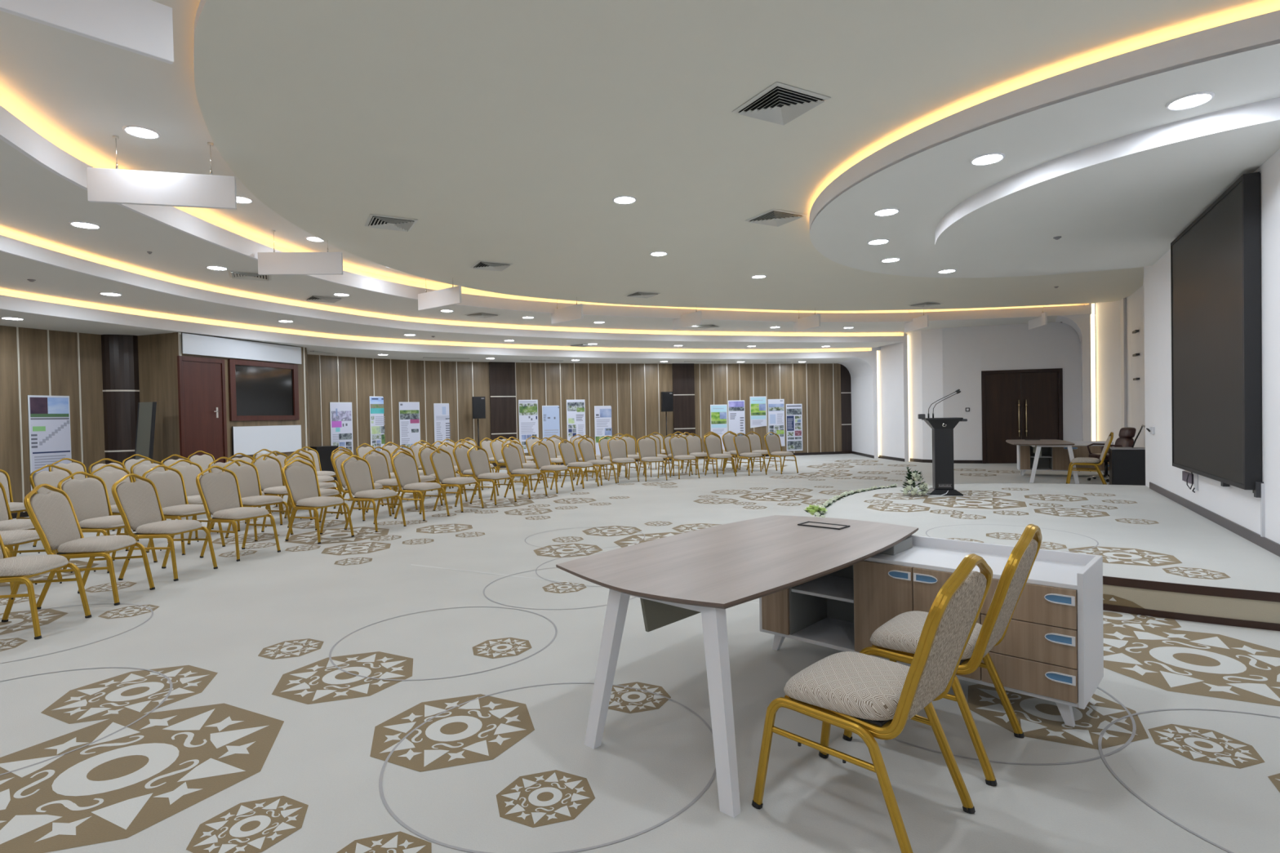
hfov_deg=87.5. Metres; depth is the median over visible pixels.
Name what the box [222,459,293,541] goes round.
banquet chair
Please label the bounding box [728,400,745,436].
printed banner
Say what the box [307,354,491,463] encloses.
wall
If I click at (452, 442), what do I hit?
banquet chair
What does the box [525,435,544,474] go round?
banquet chair
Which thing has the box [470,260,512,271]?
ceiling vent
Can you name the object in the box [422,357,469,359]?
ceiling vent
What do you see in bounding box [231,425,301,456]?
whiteboard
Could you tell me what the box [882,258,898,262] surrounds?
diffuser
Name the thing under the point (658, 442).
banquet chair
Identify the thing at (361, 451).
banquet chair
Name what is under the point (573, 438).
banquet chair
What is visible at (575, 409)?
printed banner
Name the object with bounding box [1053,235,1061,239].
ceiling sensor
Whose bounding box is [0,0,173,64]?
pendant light
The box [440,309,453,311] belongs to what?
recessed light
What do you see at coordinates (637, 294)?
ceiling vent
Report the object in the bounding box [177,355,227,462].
door
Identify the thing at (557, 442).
banquet chair
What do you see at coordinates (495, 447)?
banquet chair
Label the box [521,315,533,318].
recessed light
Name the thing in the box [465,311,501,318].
ceiling vent
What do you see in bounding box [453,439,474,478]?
banquet chair
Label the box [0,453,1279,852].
floor
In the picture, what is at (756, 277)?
diffuser
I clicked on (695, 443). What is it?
banquet chair
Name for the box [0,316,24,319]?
recessed light
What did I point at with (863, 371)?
wall
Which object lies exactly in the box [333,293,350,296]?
recessed light
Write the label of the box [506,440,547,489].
banquet chair
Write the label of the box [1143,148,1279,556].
wall
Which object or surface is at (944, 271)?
diffuser
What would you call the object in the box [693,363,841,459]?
wall
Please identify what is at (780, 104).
ceiling vent
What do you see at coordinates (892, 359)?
wall
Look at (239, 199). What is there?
diffuser
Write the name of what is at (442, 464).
banquet chair
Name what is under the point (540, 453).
banquet chair
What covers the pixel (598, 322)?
recessed light
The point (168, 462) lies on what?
banquet chair
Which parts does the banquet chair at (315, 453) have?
backrest, frame, seat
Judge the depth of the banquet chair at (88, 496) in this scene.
6.91 m
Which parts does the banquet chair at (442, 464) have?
backrest, frame, leg, seat, seat frame, leg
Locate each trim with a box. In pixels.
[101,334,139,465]
[488,361,516,468]
[671,363,695,435]
[840,364,852,453]
[876,351,879,456]
[906,334,910,461]
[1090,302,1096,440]
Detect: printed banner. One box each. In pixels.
[27,395,71,490]
[329,402,353,453]
[368,395,385,451]
[399,401,420,448]
[433,403,451,444]
[518,400,538,453]
[542,405,559,440]
[566,399,585,441]
[594,405,612,456]
[710,404,727,449]
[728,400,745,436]
[750,395,766,427]
[768,399,785,446]
[786,404,802,451]
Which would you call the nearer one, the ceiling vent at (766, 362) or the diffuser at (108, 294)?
the diffuser at (108, 294)
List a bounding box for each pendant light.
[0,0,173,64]
[86,135,236,209]
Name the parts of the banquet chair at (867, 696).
leg, leg, seat frame, seat, leg, frame, backrest, leg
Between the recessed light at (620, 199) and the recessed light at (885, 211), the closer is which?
the recessed light at (885, 211)
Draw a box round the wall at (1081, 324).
[1055,314,1091,440]
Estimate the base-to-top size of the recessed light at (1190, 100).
0.012 m
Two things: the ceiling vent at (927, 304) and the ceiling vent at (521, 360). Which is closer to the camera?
the ceiling vent at (927, 304)
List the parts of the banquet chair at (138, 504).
leg, backrest, frame, leg, leg, seat frame, seat, leg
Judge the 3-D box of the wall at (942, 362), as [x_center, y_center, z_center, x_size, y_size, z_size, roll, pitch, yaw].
[9.074,-0.848,17.809,3.721,3.640,0.703,-1,1,29]
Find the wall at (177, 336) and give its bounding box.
[173,332,308,461]
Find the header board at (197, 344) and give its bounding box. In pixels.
[182,333,301,364]
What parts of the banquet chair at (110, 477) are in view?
frame, backrest, seat, leg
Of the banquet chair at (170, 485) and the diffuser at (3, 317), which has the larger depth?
the diffuser at (3, 317)
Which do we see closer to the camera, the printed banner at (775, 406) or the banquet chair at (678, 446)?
the banquet chair at (678, 446)
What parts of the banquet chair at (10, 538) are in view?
leg, seat, seat frame, leg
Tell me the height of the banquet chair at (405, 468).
0.986 m
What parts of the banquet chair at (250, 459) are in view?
frame, backrest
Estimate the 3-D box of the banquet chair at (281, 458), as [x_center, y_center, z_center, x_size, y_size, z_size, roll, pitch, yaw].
[-5.771,0.895,10.988,0.719,0.986,0.510,-1,1,26]
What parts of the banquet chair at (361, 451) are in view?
frame, backrest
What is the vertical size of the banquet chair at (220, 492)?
0.985 m
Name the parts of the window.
pane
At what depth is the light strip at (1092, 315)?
15.80 m
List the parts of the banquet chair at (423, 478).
backrest, frame, leg, seat, leg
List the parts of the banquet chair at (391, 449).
backrest, frame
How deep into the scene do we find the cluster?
7.91 m
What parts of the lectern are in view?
power cord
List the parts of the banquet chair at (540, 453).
backrest, frame, leg, seat, leg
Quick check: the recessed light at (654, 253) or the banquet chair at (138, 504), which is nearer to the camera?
the banquet chair at (138, 504)
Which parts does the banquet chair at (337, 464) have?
backrest, frame, leg, seat, leg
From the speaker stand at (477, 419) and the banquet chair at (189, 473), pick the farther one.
the speaker stand at (477, 419)
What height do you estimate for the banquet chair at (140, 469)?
0.986 m
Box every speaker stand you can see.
[477,418,479,449]
[665,411,671,462]
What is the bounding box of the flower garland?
[813,483,897,517]
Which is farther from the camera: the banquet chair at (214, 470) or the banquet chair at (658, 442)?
the banquet chair at (658, 442)
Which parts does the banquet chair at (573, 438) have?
backrest, frame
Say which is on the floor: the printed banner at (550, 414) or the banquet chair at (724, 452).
the banquet chair at (724, 452)
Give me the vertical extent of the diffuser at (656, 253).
0.001 m
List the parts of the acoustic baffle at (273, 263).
panel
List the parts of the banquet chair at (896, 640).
leg, seat frame, seat, leg, frame, leg, backrest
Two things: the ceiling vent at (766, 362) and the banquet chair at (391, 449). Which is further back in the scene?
the ceiling vent at (766, 362)
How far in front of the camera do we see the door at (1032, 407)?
17.42 m
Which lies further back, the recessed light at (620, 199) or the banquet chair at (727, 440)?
the banquet chair at (727, 440)
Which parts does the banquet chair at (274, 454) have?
frame, backrest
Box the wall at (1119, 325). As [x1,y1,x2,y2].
[1095,280,1145,447]
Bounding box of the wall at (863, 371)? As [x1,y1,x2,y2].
[838,346,880,458]
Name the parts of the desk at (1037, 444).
leg, modesty panel, frame, leg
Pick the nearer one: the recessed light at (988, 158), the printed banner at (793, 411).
the recessed light at (988, 158)
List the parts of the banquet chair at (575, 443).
frame, backrest, seat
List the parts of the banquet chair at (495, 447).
frame, backrest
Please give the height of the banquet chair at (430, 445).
0.986 m
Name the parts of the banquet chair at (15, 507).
backrest, frame, seat, seat frame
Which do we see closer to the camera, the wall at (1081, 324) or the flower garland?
the flower garland
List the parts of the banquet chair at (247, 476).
frame, backrest, leg, seat, seat frame, leg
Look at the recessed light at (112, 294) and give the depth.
9.65 m
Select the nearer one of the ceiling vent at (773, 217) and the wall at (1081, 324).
the ceiling vent at (773, 217)
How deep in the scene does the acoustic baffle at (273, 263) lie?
8.80 m
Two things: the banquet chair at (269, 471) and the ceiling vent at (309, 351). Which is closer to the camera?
the banquet chair at (269, 471)
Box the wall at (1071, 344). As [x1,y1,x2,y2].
[1062,322,1081,440]
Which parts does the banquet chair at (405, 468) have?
frame, backrest, leg, seat, seat frame, leg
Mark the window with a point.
(258, 390)
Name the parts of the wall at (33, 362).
baseboard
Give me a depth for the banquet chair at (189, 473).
8.91 m
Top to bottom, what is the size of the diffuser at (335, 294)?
0.001 m
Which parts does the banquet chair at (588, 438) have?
backrest, frame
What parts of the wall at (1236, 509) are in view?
baseboard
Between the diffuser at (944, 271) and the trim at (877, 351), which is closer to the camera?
the diffuser at (944, 271)
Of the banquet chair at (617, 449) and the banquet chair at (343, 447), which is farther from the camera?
the banquet chair at (617, 449)
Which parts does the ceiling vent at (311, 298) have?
frame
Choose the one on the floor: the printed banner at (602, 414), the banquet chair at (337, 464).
the banquet chair at (337, 464)
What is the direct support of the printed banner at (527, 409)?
attached to the wall at (633, 391)
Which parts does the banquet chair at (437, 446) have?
frame, backrest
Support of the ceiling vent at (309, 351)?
in the ceiling
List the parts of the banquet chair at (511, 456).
backrest, frame, leg, seat, leg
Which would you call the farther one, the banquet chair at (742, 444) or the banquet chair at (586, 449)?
the banquet chair at (742, 444)
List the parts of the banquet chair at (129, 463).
frame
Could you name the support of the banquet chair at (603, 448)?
on the floor
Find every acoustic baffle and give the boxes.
[257,230,342,275]
[417,277,462,311]
[551,299,582,324]
[672,310,702,329]
[793,310,820,332]
[904,308,928,332]
[1028,310,1047,329]
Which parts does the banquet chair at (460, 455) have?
backrest, frame, seat, leg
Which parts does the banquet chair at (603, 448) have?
backrest, seat, frame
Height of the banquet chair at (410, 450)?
0.986 m
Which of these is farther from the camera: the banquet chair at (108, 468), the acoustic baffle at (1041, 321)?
the acoustic baffle at (1041, 321)
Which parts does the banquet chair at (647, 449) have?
leg, backrest, frame, seat, leg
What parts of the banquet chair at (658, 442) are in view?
frame, backrest, seat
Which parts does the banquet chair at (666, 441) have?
backrest, frame, leg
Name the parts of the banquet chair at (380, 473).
frame, backrest, seat, leg, leg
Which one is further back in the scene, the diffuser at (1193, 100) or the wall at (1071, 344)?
the wall at (1071, 344)
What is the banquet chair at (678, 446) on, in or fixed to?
on the floor
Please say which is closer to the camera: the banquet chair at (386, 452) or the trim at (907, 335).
the banquet chair at (386, 452)
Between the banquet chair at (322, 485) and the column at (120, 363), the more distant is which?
the column at (120, 363)
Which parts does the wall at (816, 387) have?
baseboard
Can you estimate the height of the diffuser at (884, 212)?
0.001 m
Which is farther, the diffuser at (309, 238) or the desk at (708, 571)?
the diffuser at (309, 238)
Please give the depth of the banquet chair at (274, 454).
11.96 m
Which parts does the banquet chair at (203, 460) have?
frame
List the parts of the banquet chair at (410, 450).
frame, backrest, seat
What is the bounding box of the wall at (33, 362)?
[0,325,105,518]
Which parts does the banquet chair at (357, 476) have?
frame, backrest, leg, seat, seat frame, leg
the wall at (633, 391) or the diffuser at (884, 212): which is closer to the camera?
the diffuser at (884, 212)
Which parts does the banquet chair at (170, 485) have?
frame, backrest, leg, seat, seat frame, leg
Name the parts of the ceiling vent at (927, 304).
frame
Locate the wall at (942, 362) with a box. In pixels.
[906,322,1062,463]
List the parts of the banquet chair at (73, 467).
backrest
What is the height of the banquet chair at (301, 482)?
0.985 m
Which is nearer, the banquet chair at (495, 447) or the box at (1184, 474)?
the box at (1184, 474)
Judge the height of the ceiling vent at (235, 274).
0.025 m
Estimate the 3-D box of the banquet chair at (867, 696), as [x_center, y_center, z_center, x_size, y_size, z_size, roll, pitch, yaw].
[0.836,0.905,2.389,0.720,0.985,0.511,0,1,44]
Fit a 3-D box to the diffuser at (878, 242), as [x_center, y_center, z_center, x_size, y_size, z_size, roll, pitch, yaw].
[2.994,-2.318,8.394,0.224,0.001,0.224,-1,1,0]
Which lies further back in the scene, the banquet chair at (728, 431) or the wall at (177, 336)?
the banquet chair at (728, 431)
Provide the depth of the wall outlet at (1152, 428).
9.41 m
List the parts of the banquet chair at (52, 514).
backrest, leg, frame, leg, seat frame, seat, leg, leg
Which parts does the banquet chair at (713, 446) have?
backrest, frame, leg, seat, leg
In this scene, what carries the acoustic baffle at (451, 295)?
hanging from the ceiling
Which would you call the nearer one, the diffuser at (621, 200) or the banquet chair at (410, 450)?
the diffuser at (621, 200)
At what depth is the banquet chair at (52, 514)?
5.47 m
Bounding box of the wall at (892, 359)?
[877,334,908,462]
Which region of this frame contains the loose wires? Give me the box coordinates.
[1186,471,1195,493]
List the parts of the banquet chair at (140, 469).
frame, backrest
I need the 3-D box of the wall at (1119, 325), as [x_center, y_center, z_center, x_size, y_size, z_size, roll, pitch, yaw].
[9.764,-0.915,13.186,0.631,3.900,5.870,-1,1,28]
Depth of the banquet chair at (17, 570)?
4.75 m
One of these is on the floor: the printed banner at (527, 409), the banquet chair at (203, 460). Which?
the banquet chair at (203, 460)
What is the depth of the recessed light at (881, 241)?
8.39 m
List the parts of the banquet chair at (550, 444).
backrest, frame, seat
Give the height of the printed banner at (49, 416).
1.600 m
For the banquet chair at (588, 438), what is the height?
0.986 m
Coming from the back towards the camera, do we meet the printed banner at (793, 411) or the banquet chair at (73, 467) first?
the printed banner at (793, 411)
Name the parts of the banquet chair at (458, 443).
backrest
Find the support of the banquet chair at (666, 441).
on the floor
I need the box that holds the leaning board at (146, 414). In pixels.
[133,401,156,459]
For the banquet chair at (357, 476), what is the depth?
9.04 m
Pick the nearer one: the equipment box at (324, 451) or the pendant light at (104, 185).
the pendant light at (104, 185)
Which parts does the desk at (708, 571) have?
leg, frame, modesty panel, leg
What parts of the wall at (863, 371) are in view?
baseboard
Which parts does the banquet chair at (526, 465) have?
backrest, frame, seat, leg, leg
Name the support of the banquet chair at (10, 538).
on the floor
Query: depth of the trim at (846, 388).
22.80 m
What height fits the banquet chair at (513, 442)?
0.986 m
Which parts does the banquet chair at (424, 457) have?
backrest, frame, seat, leg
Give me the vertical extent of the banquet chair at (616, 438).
0.986 m
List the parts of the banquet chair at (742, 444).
backrest, frame, leg, seat, leg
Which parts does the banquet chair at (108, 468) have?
frame, backrest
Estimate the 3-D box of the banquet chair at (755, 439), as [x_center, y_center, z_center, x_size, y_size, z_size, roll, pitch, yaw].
[3.039,0.620,16.901,0.510,0.986,0.719,-2,1,-27]
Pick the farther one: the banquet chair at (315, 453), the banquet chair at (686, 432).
the banquet chair at (686, 432)
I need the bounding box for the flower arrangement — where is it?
[901,466,931,495]
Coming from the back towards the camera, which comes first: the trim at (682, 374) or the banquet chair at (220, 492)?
the trim at (682, 374)
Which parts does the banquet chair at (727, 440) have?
frame, backrest, seat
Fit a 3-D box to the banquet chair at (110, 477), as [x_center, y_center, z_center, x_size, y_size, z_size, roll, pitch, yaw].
[-6.182,0.952,8.073,0.719,0.986,0.510,-1,1,20]
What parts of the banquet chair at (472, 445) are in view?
frame, backrest, leg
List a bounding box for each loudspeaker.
[471,396,485,418]
[660,391,673,411]
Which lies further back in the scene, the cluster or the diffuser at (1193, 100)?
the cluster
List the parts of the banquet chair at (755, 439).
frame, backrest, seat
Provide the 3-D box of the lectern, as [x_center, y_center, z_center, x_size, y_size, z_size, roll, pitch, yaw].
[4.302,0.218,9.494,0.630,1.487,0.506,-1,1,14]
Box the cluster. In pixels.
[804,504,827,515]
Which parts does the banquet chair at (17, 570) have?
backrest, leg, leg, frame, leg, seat, seat frame, leg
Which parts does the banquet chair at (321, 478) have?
backrest, frame, seat, leg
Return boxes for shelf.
[791,574,853,603]
[1030,455,1052,457]
[1132,329,1139,380]
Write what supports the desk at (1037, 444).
on the floor
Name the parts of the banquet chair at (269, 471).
frame, backrest, seat, leg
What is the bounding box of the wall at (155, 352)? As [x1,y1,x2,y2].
[137,333,176,464]
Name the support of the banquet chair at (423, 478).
on the floor
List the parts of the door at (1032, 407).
pull handle, pull handle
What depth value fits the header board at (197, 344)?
12.86 m
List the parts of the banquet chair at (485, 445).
frame, backrest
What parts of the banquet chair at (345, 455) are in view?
backrest, frame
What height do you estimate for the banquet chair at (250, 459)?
0.986 m
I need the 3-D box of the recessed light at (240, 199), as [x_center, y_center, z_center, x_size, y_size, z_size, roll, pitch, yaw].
[-4.512,-2.559,7.537,0.268,0.012,0.268,-1,1,0]
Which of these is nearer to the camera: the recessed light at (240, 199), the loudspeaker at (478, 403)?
the recessed light at (240, 199)
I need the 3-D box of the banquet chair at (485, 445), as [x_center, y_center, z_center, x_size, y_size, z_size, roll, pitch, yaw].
[-3.469,0.764,16.124,0.719,0.986,0.510,0,1,35]
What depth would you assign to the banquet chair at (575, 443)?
15.49 m
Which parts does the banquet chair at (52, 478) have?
backrest, frame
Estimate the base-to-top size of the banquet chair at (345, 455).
0.986 m
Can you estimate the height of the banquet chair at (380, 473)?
0.986 m
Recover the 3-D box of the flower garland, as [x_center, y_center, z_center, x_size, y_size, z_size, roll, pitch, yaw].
[2.845,0.982,9.076,0.497,0.071,3.862,-1,1,32]
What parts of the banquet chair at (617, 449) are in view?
leg, backrest, frame, seat, leg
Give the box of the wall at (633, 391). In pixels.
[515,362,673,465]
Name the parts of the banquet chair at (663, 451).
backrest, frame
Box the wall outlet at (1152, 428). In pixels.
[1150,426,1155,434]
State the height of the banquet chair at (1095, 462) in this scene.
0.985 m
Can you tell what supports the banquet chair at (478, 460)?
on the floor
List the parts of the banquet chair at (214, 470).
backrest, frame, leg, leg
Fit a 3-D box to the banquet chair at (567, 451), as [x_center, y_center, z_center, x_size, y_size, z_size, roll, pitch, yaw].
[-1.289,0.759,13.804,0.719,0.986,0.510,0,1,35]
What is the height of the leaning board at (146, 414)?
1.850 m
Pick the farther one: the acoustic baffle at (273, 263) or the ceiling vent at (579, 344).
the ceiling vent at (579, 344)
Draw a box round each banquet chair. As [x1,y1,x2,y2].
[0,469,30,519]
[0,482,58,556]
[0,529,62,592]
[0,534,91,639]
[23,484,155,609]
[29,464,110,546]
[48,457,87,479]
[57,471,157,573]
[88,457,125,531]
[88,464,168,551]
[111,473,217,581]
[121,454,153,480]
[129,458,172,531]
[142,464,225,555]
[160,454,191,519]
[165,459,234,538]
[186,450,215,474]
[195,465,280,561]
[208,457,272,531]
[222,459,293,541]
[226,453,284,514]
[250,454,312,525]
[252,448,283,506]
[262,450,318,513]
[281,459,354,544]
[284,452,342,515]
[284,455,347,530]
[288,448,340,497]
[297,446,342,494]
[330,448,383,510]
[331,446,357,502]
[333,452,391,520]
[340,455,406,532]
[355,443,397,489]
[362,449,417,514]
[368,446,417,502]
[382,441,399,454]
[390,448,443,509]
[391,451,449,520]
[393,444,438,494]
[409,442,450,491]
[413,440,434,482]
[417,446,467,505]
[418,443,463,495]
[429,448,484,512]
[431,440,470,488]
[437,442,462,476]
[440,438,456,445]
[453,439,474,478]
[453,444,498,498]
[458,440,500,489]
[461,437,493,472]
[466,445,516,505]
[480,437,515,478]
[489,438,525,479]
[493,435,511,473]
[501,439,540,484]
[501,443,547,498]
[505,436,534,478]
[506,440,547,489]
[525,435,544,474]
[530,440,574,493]
[537,437,573,482]
[546,435,577,478]
[548,435,575,475]
[558,439,599,488]
[569,434,595,472]
[572,436,605,480]
[577,435,600,476]
[577,438,617,485]
[598,435,627,479]
[607,436,639,483]
[611,433,636,471]
[617,435,644,477]
[618,434,644,474]
[636,435,667,481]
[643,434,670,477]
[648,431,672,469]
[662,433,693,475]
[669,434,699,479]
[671,431,697,468]
[679,431,708,471]
[684,433,715,475]
[703,431,733,469]
[703,433,736,477]
[704,432,734,472]
[721,431,753,472]
[723,431,752,469]
[733,432,767,475]
[746,431,777,471]
[751,553,992,852]
[764,431,798,474]
[842,524,1042,786]
[1066,431,1113,484]
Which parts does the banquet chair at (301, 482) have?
leg, frame, backrest, leg, seat frame, seat, leg, leg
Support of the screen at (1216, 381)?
attached to the wall at (1236, 509)
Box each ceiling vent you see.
[227,270,271,280]
[303,294,343,302]
[309,351,335,354]
[364,213,417,231]
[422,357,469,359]
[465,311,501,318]
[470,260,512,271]
[520,360,562,361]
[570,343,595,346]
[625,291,660,297]
[693,324,719,328]
[731,81,830,124]
[744,208,806,226]
[766,361,791,362]
[909,301,942,307]
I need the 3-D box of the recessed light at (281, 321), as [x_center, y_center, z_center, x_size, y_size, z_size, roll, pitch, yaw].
[-6.661,-1.979,12.567,0.268,0.012,0.268,-1,1,0]
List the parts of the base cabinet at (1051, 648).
panel, leg, panel, door, recessed handle, recessed handle, door, drawer, drawer, drawer, recessed handle, recessed handle, recessed handle, leg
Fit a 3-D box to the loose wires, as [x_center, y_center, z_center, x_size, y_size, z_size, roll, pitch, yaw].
[6.152,0.598,7.454,0.040,0.252,0.285,-1,1,23]
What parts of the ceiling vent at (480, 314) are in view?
frame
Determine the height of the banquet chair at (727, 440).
0.986 m
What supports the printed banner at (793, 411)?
attached to the wall at (816, 387)
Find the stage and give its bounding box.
[821,483,1279,631]
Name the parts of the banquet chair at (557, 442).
backrest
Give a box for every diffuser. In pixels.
[3,317,22,319]
[71,222,97,228]
[101,293,119,295]
[125,127,157,137]
[207,266,226,270]
[236,196,251,202]
[306,237,322,241]
[334,293,348,295]
[614,197,634,203]
[651,252,666,255]
[752,275,764,278]
[869,240,887,244]
[875,209,897,215]
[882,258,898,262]
[938,270,955,272]
[973,154,1002,164]
[1169,93,1210,108]
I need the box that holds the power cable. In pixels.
[1132,425,1150,447]
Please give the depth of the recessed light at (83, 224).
7.17 m
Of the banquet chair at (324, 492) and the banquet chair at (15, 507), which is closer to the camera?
the banquet chair at (15, 507)
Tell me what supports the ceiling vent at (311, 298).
in the ceiling
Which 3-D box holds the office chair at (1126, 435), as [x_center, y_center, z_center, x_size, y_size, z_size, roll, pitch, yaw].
[9.120,0.536,12.982,0.769,1.029,0.636,-1,1,12]
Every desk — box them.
[555,515,918,817]
[1005,439,1079,484]
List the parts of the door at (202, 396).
lever handle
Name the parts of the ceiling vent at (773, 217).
frame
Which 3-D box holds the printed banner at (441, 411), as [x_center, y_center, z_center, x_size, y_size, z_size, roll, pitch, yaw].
[-5.478,0.134,18.746,0.580,1.570,0.012,-2,1,-34]
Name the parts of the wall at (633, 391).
baseboard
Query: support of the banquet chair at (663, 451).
on the floor
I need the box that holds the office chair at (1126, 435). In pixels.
[1086,426,1136,482]
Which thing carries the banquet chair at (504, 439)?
on the floor
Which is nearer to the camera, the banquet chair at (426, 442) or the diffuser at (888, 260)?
the diffuser at (888, 260)
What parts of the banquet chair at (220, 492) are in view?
leg, backrest, leg, frame, seat frame, seat, leg, leg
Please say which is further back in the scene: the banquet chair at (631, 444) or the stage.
the banquet chair at (631, 444)
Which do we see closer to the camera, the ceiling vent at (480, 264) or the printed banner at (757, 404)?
the ceiling vent at (480, 264)
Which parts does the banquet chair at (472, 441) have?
backrest, frame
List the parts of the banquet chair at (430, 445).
backrest, frame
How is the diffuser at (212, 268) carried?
attached to the recessed light at (210, 267)
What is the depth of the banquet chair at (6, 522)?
6.83 m
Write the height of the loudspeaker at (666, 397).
0.610 m
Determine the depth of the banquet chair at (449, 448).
13.60 m
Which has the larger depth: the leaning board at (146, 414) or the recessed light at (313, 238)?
the leaning board at (146, 414)
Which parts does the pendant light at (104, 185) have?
panel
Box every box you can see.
[310,445,338,481]
[1182,471,1193,484]
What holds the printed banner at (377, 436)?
attached to the wall at (331, 379)
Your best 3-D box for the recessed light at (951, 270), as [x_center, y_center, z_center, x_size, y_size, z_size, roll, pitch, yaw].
[4.713,-2.385,10.263,0.268,0.012,0.268,-1,1,0]
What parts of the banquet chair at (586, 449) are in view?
backrest, frame, leg, seat, leg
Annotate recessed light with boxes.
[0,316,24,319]
[68,221,101,229]
[98,292,122,296]
[122,124,160,139]
[205,265,228,270]
[236,195,253,204]
[277,320,293,322]
[305,235,324,241]
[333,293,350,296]
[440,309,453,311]
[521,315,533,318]
[593,320,604,323]
[612,195,636,204]
[649,251,667,256]
[751,275,766,278]
[866,238,889,244]
[873,207,899,216]
[880,257,900,262]
[937,268,956,273]
[969,152,1005,165]
[1165,91,1214,110]
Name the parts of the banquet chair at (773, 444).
frame, backrest, leg, seat, leg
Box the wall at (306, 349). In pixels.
[306,349,310,450]
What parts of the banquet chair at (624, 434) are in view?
frame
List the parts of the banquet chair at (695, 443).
frame, backrest, seat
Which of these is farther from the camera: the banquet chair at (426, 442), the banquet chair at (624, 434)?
the banquet chair at (624, 434)
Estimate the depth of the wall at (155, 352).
11.98 m
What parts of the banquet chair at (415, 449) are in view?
backrest, frame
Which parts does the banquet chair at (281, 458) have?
frame, backrest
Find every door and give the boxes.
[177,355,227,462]
[981,368,1062,463]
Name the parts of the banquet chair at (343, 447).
frame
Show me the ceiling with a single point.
(510, 131)
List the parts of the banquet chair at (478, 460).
frame, backrest, leg, seat, seat frame, leg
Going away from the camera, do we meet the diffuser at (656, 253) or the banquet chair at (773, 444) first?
the diffuser at (656, 253)
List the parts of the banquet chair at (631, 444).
backrest, frame, seat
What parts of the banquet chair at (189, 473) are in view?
frame, backrest, seat, leg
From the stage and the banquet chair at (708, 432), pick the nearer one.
the stage
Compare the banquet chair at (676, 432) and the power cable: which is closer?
the power cable
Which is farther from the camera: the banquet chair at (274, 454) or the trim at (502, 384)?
the trim at (502, 384)
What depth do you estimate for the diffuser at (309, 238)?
9.24 m
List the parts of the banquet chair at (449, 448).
frame, backrest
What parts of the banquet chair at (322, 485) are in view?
frame, backrest, seat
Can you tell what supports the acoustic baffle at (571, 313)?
hanging from the ceiling
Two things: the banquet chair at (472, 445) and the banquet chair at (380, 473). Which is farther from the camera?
the banquet chair at (472, 445)
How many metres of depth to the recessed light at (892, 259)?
9.41 m
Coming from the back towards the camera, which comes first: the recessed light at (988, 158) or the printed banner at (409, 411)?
the printed banner at (409, 411)
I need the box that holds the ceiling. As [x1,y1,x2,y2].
[0,0,1279,364]
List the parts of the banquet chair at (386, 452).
frame, backrest, seat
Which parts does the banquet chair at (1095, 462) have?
leg, leg, seat, leg, frame, backrest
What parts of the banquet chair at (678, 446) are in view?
leg, backrest, frame, seat, leg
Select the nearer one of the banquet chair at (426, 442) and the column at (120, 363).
the column at (120, 363)
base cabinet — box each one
[759,535,1103,727]
[1017,440,1113,475]
[1108,447,1145,485]
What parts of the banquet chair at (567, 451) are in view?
backrest, frame, seat, leg, leg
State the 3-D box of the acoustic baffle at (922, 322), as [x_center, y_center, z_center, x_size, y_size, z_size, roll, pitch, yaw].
[6.708,-2.645,16.236,0.044,0.580,1.057,-1,1,-7]
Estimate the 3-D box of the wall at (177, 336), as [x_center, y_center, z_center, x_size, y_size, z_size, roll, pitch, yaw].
[-7.745,-0.164,13.225,0.170,3.100,2.973,-1,1,16]
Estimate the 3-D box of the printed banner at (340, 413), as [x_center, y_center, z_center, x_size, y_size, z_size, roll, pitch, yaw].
[-7.471,0.177,16.746,0.012,1.570,0.580,0,1,36]
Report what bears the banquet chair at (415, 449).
on the floor
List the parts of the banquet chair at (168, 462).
frame, backrest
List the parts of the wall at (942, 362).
baseboard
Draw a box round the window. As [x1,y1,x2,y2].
[227,359,299,421]
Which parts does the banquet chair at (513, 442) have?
frame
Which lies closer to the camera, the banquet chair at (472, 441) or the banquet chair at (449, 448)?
the banquet chair at (449, 448)
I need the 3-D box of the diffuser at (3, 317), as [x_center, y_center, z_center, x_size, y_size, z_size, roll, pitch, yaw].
[-9.314,-1.601,9.922,0.224,0.001,0.224,-1,1,0]
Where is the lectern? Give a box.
[918,389,967,496]
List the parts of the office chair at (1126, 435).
armrest, seat, armrest, backrest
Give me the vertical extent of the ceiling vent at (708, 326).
0.025 m
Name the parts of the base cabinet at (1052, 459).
panel, panel, door, door, drawer, drawer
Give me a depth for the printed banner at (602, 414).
20.64 m
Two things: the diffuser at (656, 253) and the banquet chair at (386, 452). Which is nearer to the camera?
the diffuser at (656, 253)
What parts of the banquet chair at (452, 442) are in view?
backrest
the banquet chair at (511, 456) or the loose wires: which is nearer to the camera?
the loose wires
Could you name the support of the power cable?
attached to the wall at (1236, 509)
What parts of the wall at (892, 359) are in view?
baseboard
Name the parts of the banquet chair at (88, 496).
frame, backrest, leg, seat, seat frame, leg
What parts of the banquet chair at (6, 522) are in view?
backrest, frame, seat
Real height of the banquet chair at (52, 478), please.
0.986 m
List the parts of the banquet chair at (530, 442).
backrest, frame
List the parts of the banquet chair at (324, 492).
backrest, frame, leg, seat, leg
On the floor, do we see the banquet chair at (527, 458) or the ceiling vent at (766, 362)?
the banquet chair at (527, 458)
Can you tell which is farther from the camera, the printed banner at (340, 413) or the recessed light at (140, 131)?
the printed banner at (340, 413)

